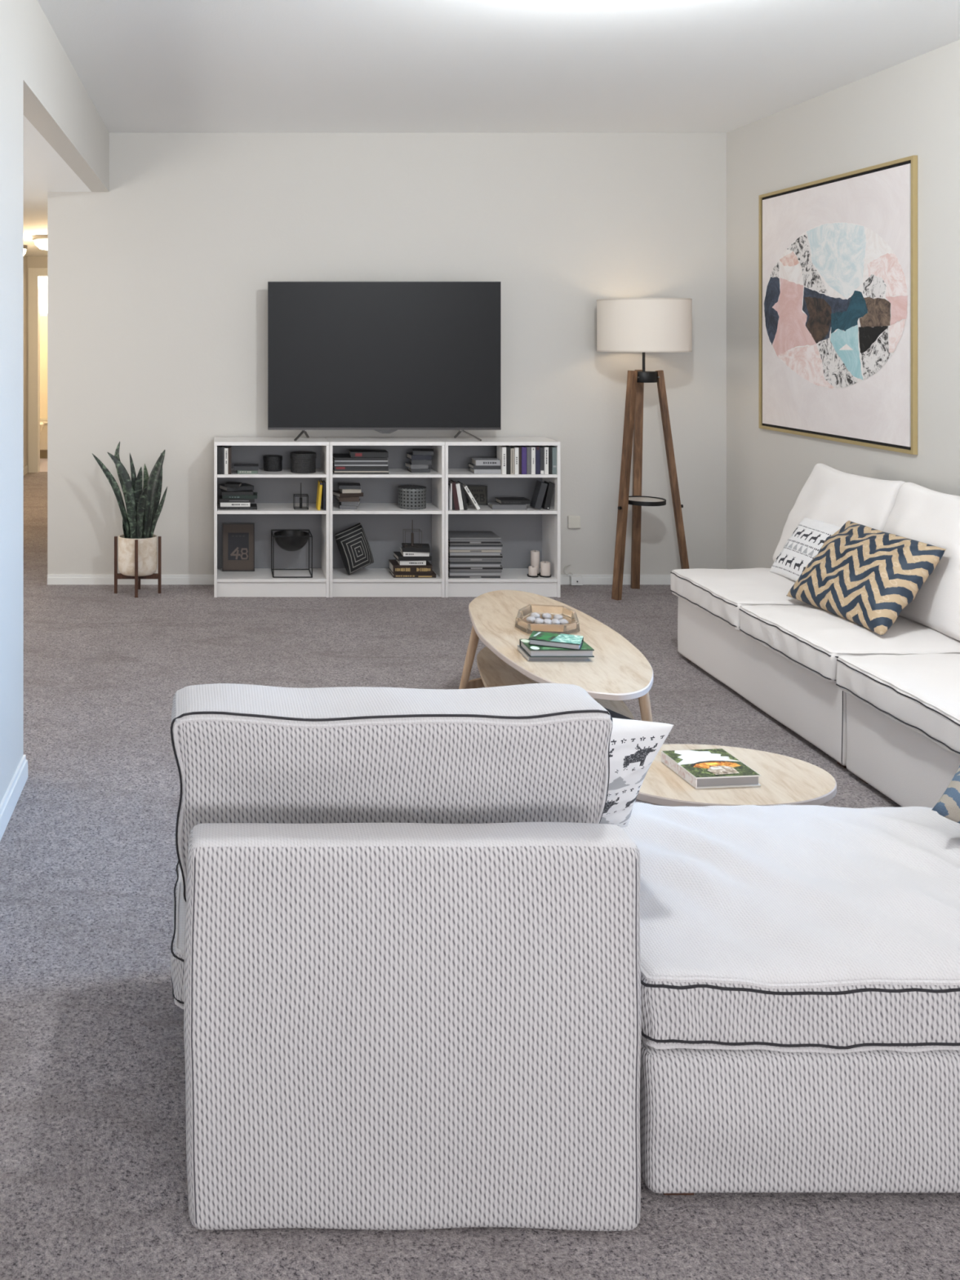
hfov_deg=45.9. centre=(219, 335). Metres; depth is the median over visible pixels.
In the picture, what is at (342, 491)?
book
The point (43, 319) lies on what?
wall
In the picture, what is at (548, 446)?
book
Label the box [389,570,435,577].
book
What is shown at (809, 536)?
throw pillow
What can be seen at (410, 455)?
book
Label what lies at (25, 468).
baseboard
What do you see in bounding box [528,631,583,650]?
book
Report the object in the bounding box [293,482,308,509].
candle holder
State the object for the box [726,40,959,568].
wall
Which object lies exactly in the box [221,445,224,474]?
book
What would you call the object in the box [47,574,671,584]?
baseboard
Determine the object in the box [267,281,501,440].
television
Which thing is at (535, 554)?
candle
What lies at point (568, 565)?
cable
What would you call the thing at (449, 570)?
magazine
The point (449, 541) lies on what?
magazine
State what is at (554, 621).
stone
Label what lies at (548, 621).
stone
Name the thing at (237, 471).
book
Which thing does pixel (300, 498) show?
cup
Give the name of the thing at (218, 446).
book
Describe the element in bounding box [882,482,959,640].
cushion
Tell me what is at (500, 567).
magazine
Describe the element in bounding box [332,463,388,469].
magazine
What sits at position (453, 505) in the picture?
book
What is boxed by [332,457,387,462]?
magazine
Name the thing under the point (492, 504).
book
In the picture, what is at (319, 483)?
book
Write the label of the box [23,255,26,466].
wall
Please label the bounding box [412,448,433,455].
book
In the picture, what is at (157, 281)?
wall
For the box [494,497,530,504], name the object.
book
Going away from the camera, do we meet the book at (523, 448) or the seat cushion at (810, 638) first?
the seat cushion at (810, 638)
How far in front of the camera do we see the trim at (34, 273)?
11.23 m
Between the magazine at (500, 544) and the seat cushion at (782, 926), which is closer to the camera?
the seat cushion at (782, 926)
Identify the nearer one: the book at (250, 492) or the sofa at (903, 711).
the sofa at (903, 711)
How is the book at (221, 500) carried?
on the book at (222, 504)
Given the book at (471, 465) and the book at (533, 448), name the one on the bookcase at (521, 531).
the book at (533, 448)
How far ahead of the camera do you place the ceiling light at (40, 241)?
8.89 m
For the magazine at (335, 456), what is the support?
on the magazine at (332, 458)
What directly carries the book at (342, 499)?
on the book at (348, 503)
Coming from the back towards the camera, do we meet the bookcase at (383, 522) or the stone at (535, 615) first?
the bookcase at (383, 522)
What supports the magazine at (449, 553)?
on the magazine at (449, 555)
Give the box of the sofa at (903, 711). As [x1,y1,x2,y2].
[835,653,959,807]
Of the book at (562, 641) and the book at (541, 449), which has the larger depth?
the book at (541, 449)
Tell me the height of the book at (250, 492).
0.018 m
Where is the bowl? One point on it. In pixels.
(289, 540)
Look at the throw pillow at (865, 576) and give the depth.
3.85 m
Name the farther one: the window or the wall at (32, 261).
the window
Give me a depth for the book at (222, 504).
5.93 m
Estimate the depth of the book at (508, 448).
5.90 m
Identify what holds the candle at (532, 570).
on the tray at (538, 575)
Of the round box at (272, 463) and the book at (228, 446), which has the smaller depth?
the book at (228, 446)
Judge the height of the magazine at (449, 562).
0.015 m
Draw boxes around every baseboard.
[0,754,27,840]
[23,465,27,475]
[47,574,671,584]
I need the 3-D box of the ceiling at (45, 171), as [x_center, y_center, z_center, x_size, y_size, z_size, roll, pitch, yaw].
[-1.915,-0.874,7.340,2.369,0.100,7.920,0,0,0]
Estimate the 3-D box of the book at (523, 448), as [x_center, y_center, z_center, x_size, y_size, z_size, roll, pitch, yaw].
[1.668,0.686,5.960,0.026,0.148,0.120,0,0,0]
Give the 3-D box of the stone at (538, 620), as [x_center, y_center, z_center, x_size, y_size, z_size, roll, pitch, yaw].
[1.130,1.009,3.810,0.033,0.020,0.038,0,0,0]
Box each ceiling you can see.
[23,115,91,256]
[37,0,959,133]
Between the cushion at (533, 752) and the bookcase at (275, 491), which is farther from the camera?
the bookcase at (275, 491)
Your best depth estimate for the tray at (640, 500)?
5.88 m
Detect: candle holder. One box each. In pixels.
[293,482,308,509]
[403,520,422,546]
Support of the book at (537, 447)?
on the bookcase at (521, 531)
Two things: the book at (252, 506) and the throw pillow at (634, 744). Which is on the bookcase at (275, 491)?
the book at (252, 506)
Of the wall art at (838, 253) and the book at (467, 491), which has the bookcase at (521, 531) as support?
the book at (467, 491)
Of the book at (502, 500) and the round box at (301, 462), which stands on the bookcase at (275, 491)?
the round box at (301, 462)
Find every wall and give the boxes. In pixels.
[0,0,109,804]
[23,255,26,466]
[26,256,47,472]
[40,315,47,418]
[47,133,726,574]
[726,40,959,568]
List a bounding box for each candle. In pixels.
[528,565,537,575]
[530,550,539,573]
[540,561,550,576]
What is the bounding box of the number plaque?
[467,485,488,505]
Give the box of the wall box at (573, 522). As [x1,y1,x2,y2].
[567,515,580,528]
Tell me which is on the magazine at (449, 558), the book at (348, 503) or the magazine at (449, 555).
the magazine at (449, 555)
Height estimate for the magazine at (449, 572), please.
0.015 m
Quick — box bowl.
[273,530,309,551]
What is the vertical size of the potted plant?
0.733 m
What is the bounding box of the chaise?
[621,801,959,1195]
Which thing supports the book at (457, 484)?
on the bookcase at (521, 531)
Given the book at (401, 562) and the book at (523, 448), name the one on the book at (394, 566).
the book at (401, 562)
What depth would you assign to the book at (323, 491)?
5.91 m
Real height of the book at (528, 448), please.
0.149 m
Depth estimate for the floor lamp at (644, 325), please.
5.86 m
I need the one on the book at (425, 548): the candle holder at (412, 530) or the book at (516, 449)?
the candle holder at (412, 530)
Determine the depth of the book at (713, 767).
2.60 m
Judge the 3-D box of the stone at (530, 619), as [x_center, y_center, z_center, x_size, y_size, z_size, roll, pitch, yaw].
[1.109,1.009,3.833,0.034,0.020,0.040,0,0,0]
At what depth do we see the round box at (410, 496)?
5.95 m
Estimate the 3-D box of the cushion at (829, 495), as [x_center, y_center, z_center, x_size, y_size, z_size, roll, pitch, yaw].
[2.613,0.815,4.502,0.327,0.494,0.634,0,0,0]
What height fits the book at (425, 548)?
0.024 m
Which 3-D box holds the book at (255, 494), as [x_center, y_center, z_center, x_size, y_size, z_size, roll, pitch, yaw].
[0.117,0.889,5.990,0.192,0.019,0.120,0,0,3]
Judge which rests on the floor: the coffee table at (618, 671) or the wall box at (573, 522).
the coffee table at (618, 671)
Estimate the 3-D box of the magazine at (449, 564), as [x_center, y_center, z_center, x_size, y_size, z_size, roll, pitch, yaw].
[1.402,1.260,6.015,0.278,0.015,0.202,0,0,0]
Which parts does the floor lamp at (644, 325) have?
leg, leg, rod, shade trim, shade trim, lamp shade, leg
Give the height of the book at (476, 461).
0.030 m
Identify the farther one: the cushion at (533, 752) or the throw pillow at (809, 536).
the throw pillow at (809, 536)
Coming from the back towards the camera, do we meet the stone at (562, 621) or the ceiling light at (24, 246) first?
the ceiling light at (24, 246)
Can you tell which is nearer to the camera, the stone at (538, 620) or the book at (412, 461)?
the stone at (538, 620)
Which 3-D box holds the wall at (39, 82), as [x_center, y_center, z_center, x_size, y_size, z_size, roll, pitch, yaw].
[-0.681,0.134,1.800,0.100,2.593,8.800,0,0,0]
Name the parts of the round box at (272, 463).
lid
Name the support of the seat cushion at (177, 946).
on the sofa section at (405, 962)
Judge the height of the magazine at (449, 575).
0.015 m
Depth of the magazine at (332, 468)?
5.92 m
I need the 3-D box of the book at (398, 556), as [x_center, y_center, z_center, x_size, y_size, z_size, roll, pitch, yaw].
[1.073,1.228,6.000,0.188,0.022,0.146,0,0,0]
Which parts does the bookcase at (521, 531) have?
panel, panel, panel, shelf, shelf, shelf, panel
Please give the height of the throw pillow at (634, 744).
0.290 m
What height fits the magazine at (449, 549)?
0.015 m
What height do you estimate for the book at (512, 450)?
0.141 m
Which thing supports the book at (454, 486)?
on the bookcase at (521, 531)
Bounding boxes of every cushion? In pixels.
[170,857,186,1005]
[171,683,610,897]
[621,803,959,1048]
[670,568,804,629]
[739,604,959,681]
[773,462,905,561]
[835,653,959,755]
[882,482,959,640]
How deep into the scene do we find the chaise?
1.77 m
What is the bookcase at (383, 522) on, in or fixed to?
on the floor
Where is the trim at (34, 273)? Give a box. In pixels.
[28,267,47,472]
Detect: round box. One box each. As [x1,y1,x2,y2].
[262,454,282,471]
[290,451,315,473]
[397,484,426,509]
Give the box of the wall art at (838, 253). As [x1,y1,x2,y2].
[759,155,917,454]
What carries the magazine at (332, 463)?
on the magazine at (334, 467)
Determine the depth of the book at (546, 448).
5.90 m
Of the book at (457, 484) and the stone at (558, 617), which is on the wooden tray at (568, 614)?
the stone at (558, 617)
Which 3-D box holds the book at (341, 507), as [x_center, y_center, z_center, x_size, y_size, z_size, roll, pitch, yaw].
[0.716,0.948,6.002,0.094,0.020,0.115,0,0,4]
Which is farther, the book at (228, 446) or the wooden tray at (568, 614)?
the book at (228, 446)
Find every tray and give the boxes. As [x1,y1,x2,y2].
[515,604,579,634]
[527,572,551,577]
[628,495,666,506]
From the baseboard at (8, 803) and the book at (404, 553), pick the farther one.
the book at (404, 553)
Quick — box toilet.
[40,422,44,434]
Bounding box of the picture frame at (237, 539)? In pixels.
[222,523,254,571]
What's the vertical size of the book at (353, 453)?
0.029 m
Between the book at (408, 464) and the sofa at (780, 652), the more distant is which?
the book at (408, 464)
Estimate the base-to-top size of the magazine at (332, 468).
0.008 m
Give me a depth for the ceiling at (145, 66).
4.52 m
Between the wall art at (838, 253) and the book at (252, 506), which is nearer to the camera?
the wall art at (838, 253)
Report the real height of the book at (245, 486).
0.023 m
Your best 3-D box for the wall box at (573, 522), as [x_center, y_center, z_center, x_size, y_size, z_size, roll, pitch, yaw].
[2.035,1.070,6.189,0.069,0.069,0.022,0,0,0]
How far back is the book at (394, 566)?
5.92 m
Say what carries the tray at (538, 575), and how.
on the bookcase at (521, 531)
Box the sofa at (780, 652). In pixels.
[670,462,959,768]
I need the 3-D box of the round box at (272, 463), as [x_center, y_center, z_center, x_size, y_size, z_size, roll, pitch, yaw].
[0.302,0.719,6.070,0.108,0.083,0.108,0,0,0]
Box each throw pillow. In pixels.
[334,522,373,574]
[600,717,673,827]
[769,517,840,581]
[786,520,946,635]
[931,764,959,823]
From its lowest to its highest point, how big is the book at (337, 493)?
0.021 m
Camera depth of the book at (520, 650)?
3.41 m
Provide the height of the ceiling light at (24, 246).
0.120 m
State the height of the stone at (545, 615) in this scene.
0.021 m
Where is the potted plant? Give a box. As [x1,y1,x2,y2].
[92,441,167,576]
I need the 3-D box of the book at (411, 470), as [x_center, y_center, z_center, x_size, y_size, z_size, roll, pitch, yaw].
[1.117,0.750,6.030,0.105,0.021,0.120,0,0,0]
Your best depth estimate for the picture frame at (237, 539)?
6.10 m
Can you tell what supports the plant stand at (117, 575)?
on the floor
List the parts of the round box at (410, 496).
lid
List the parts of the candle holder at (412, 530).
wire frame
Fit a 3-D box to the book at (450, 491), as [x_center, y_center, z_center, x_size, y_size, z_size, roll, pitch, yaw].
[1.268,0.883,5.965,0.015,0.150,0.110,0,0,0]
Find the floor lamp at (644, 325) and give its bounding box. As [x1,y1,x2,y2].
[596,297,692,600]
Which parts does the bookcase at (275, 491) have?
panel, panel, panel, shelf, shelf, shelf, panel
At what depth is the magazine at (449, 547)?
5.92 m
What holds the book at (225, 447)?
on the bookcase at (275, 491)
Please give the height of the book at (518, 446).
0.149 m
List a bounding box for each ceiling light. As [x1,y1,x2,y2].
[23,244,26,255]
[32,235,47,249]
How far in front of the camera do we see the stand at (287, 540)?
5.96 m
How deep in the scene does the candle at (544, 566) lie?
5.93 m
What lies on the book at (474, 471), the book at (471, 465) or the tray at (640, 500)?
the book at (471, 465)
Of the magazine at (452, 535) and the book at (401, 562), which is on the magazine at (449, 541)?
the magazine at (452, 535)
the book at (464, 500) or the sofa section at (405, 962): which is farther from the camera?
the book at (464, 500)
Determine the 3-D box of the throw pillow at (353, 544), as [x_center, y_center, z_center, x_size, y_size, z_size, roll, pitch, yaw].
[0.756,1.191,6.033,0.178,0.272,0.169,0,0,44]
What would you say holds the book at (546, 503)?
on the bookcase at (521, 531)
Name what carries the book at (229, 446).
on the bookcase at (275, 491)
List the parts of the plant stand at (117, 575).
leg, leg, leg, leg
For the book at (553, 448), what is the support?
on the bookcase at (521, 531)
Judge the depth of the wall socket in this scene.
6.15 m
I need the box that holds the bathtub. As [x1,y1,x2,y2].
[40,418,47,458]
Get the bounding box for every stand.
[114,536,161,597]
[271,529,312,577]
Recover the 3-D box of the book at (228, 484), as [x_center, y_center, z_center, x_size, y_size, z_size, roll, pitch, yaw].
[0.080,0.828,5.987,0.082,0.016,0.085,0,0,12]
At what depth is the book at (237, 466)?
5.93 m
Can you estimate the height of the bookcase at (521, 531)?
0.848 m
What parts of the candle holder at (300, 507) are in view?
wire frame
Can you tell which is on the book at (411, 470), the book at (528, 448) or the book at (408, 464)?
the book at (408, 464)
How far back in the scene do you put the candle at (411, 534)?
5.97 m
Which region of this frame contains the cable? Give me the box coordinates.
[563,564,573,574]
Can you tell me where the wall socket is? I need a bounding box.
[569,575,582,585]
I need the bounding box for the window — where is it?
[40,275,47,315]
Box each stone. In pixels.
[526,616,535,622]
[530,612,540,618]
[533,617,543,623]
[542,613,551,618]
[542,618,551,624]
[551,618,559,624]
[553,614,563,620]
[559,618,568,624]
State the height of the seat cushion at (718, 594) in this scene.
0.138 m
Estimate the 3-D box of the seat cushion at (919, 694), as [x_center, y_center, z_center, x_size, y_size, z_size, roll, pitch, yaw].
[2.385,1.086,3.205,0.762,0.138,0.655,0,0,0]
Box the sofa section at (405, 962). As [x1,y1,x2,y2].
[170,683,641,1231]
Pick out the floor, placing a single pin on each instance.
(94, 1181)
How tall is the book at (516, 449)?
0.146 m
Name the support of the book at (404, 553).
on the book at (398, 556)
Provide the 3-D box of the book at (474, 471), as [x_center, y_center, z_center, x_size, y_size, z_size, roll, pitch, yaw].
[1.474,0.749,5.985,0.146,0.023,0.120,0,0,0]
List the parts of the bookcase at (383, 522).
panel, panel, panel, shelf, shelf, shelf, panel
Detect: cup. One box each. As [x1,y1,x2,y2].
[299,497,302,507]
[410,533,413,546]
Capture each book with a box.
[217,445,219,474]
[218,483,253,491]
[219,445,221,474]
[219,495,254,502]
[219,502,249,506]
[220,489,253,495]
[220,503,257,509]
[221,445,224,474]
[222,492,257,498]
[224,446,227,474]
[224,481,241,487]
[227,445,229,474]
[229,445,231,474]
[234,463,258,470]
[236,470,257,473]
[315,480,322,510]
[321,480,325,510]
[332,490,363,497]
[335,496,359,502]
[337,482,360,488]
[337,488,360,493]
[338,502,356,509]
[341,498,360,506]
[348,449,388,457]
[388,559,432,573]
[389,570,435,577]
[393,551,431,560]
[395,560,426,564]
[400,547,429,556]
[401,542,430,552]
[404,462,428,468]
[406,453,431,459]
[407,467,430,472]
[409,459,431,464]
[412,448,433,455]
[448,479,459,510]
[448,480,452,510]
[448,481,454,510]
[454,480,463,510]
[457,480,467,510]
[462,483,479,510]
[467,462,501,469]
[469,467,501,473]
[471,457,500,465]
[488,501,526,509]
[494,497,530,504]
[496,445,506,474]
[503,445,510,474]
[508,445,518,474]
[510,447,514,474]
[515,445,521,474]
[517,644,590,661]
[519,445,526,474]
[519,639,594,657]
[523,445,531,474]
[528,445,535,474]
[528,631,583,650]
[529,480,547,509]
[532,445,539,474]
[538,445,544,474]
[539,445,548,474]
[541,480,554,509]
[545,445,551,474]
[549,445,556,474]
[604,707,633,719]
[661,748,760,788]
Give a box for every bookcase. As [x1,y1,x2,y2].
[213,436,328,597]
[324,436,444,597]
[435,436,560,597]
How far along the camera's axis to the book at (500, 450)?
5.90 m
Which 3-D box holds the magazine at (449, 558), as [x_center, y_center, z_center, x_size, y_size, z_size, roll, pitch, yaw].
[1.407,1.229,6.015,0.288,0.015,0.202,0,0,0]
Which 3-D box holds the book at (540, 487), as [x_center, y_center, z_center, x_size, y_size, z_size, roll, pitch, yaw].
[1.768,0.883,5.970,0.072,0.150,0.090,0,0,0]
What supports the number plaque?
on the bookcase at (521, 531)
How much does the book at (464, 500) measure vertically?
0.146 m
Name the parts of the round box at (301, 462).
lid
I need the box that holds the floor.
[0,458,959,1279]
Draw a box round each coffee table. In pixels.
[458,590,653,721]
[635,743,836,806]
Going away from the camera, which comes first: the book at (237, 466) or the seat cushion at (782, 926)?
the seat cushion at (782, 926)
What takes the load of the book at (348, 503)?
on the book at (341, 507)
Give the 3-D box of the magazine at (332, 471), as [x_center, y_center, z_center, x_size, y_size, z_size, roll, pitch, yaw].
[0.782,0.756,6.015,0.301,0.008,0.203,0,0,0]
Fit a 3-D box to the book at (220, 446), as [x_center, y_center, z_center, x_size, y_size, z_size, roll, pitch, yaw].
[0.008,0.686,5.957,0.009,0.148,0.115,0,0,0]
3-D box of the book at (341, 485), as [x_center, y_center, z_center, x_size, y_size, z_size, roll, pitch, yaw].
[0.724,0.838,6.002,0.119,0.020,0.115,0,0,4]
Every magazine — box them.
[332,453,386,460]
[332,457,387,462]
[332,459,387,464]
[332,462,387,466]
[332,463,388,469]
[332,467,388,471]
[332,468,388,472]
[332,471,388,474]
[448,531,501,540]
[448,539,500,543]
[448,542,502,546]
[448,545,502,549]
[448,548,501,551]
[448,551,500,555]
[448,553,502,558]
[448,556,502,560]
[448,560,501,564]
[448,562,500,566]
[448,564,502,569]
[448,568,502,572]
[448,570,501,575]
[448,573,500,577]
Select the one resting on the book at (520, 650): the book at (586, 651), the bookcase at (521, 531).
the book at (586, 651)
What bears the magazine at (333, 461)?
on the magazine at (332, 463)
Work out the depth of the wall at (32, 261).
11.25 m
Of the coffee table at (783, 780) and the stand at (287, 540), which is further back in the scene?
the stand at (287, 540)

